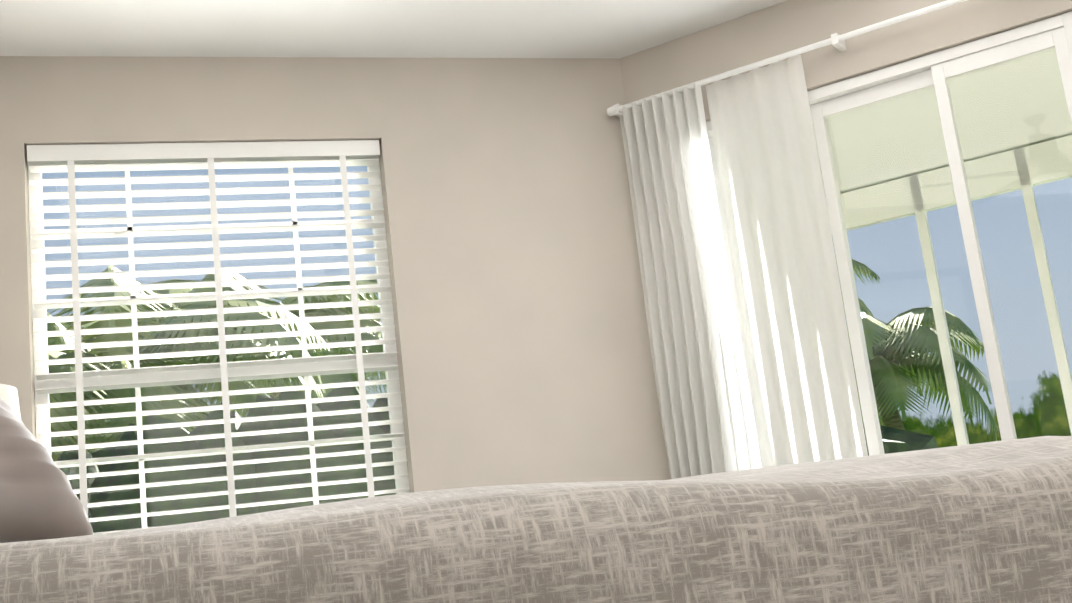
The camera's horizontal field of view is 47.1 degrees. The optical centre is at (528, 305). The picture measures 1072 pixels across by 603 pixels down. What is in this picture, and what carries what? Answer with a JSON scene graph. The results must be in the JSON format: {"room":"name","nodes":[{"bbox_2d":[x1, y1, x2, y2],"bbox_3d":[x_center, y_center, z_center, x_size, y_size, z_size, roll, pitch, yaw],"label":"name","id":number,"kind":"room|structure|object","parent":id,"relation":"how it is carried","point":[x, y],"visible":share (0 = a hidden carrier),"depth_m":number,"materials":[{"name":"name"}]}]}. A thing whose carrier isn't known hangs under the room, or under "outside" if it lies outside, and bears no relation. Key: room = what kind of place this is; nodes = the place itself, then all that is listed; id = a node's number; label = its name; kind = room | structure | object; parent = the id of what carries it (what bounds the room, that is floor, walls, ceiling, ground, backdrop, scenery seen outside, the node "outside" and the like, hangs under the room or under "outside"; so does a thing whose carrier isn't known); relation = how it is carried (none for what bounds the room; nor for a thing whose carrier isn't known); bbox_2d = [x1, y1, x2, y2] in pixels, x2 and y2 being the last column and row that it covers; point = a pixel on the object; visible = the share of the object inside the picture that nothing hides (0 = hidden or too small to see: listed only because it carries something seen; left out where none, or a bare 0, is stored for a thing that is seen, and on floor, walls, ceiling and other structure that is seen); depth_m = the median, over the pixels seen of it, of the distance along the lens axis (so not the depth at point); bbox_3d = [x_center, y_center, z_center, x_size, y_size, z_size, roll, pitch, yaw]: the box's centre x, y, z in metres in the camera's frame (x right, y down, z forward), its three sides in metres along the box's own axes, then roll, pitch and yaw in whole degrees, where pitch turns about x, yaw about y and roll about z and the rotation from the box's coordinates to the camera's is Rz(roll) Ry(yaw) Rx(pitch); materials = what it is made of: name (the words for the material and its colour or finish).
{"room":"bedroom","nodes":[
{"label":"bedroom","id":0,"kind":"room"},
{"bbox_2d":[0,56,670,492],"bbox_3d":[-0.704,0.354,4.599,2.815,2.680,0.150,-3,-12,-16],"label":"wall","id":1,"kind":"structure","parent":0,"point":[522,336],"depth_m":4.77,"materials":[{"name":"paint"}]},
{"bbox_2d":[27,140,409,534],"bbox_3d":[-1.116,0.236,4.497,1.296,1.726,0.150,-3,-12,-16],"label":"window blinds","id":2,"kind":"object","parent":1,"relation":"in","point":[71,160],"depth_m":4.53,"materials":[{"name":"white plastic"}]},
{"bbox_2d":[0,0,787,57],"bbox_3d":[0.503,-1.743,2.041,4.220,0.100,6.525,-3,-12,-16],"label":"ceiling","id":3,"kind":"structure","parent":0,"point":[407,28],"depth_m":4.59,"materials":[{"name":"white paint"}]},
{"bbox_2d":[620,0,1071,121],"bbox_3d":[1.346,0.093,4.479,2.047,2.680,0.150,-13,-14,30],"label":"wall","id":4,"kind":"structure","parent":0,"point":[769,32],"depth_m":4.67,"materials":[{"name":"paint"}]},
{"bbox_2d":[607,0,966,478],"bbox_3d":[1.260,0.179,4.352,1.898,2.420,0.133,-13,-14,30],"label":"curtain","id":5,"kind":"object","parent":4,"relation":"hanging from","point":[802,381],"visible":0.77,"depth_m":4.68,"materials":[{"name":"white fabric"}]},
{"bbox_2d":[706,11,1071,466],"bbox_3d":[1.410,0.262,4.407,1.474,2.307,0.125,-13,-14,30],"label":"door frame","id":6,"kind":"structure","parent":4,"relation":"attached to","point":[937,71],"depth_m":4.44,"materials":[{"name":"white metal"}]},
{"bbox_3d":[0.814,0.962,1.481,4.220,0.100,6.525,-3,-12,-16],"label":"floor carpet","id":7,"kind":"object","parent":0,"visible":0},
{"bbox_2d":[0,398,1071,602],"bbox_3d":[-0.275,0.427,2.166,2.248,1.460,1.960,-3,-12,-16],"label":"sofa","id":8,"kind":"object","parent":7,"relation":"on","point":[988,522],"visible":1,"depth_m":1.34,"materials":[{"name":"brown woven fabric"}]},
{"bbox_3d":[-1.394,1.152,3.207,0.590,0.720,0.745,-3,-12,-16],"label":"nightstand","id":9,"kind":"object","parent":7,"relation":"on","visible":0},
{"bbox_2d":[0,384,20,418],"bbox_3d":[-1.543,0.522,3.314,0.366,0.580,0.366,-3,-12,-16],"label":"lamp","id":10,"kind":"object","parent":9,"relation":"on","point":[9,395],"visible":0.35,"depth_m":3.35,"materials":[{"name":"white fabric"}]},
{"label":"outside","id":11,"kind":"structure","parent":0,"visible":0},
{"bbox_2d":[813,49,1071,197],"bbox_3d":[2.280,-1.066,5.502,4.048,0.100,2.300,-13,-14,30],"label":"ceiling","id":12,"kind":"structure","parent":11,"point":[1030,88],"depth_m":6.00,"materials":[{"name":"white paint"}]},
{"bbox_3d":[2.575,1.500,4.970,4.427,0.105,4.540,-3,-12,-16],"label":"floor","id":13,"kind":"structure","parent":11,"visible":0},
{"bbox_2d":[826,135,1071,445],"bbox_3d":[3.206,0.291,5.996,4.555,2.520,0.060,-13,-14,30],"label":"frame","id":14,"kind":"object","parent":13,"relation":"on","point":[856,210],"depth_m":6.57,"materials":[{"name":"white metal"}]},
{"bbox_3d":[1.064,4.441,17.428,70.000,0.100,55.000,-3,-12,-16],"label":"ground","id":15,"kind":"structure","parent":0,"visible":0},
{"bbox_2d":[42,166,1071,532],"bbox_3d":[0.385,-4.441,12.598,37.994,17.009,20.656,-7,-12,3],"label":"outdoor background","id":16,"kind":"object","parent":15,"relation":"on","point":[970,356],"depth_m":13.46,"materials":[{"name":"green plant"}]}
]}

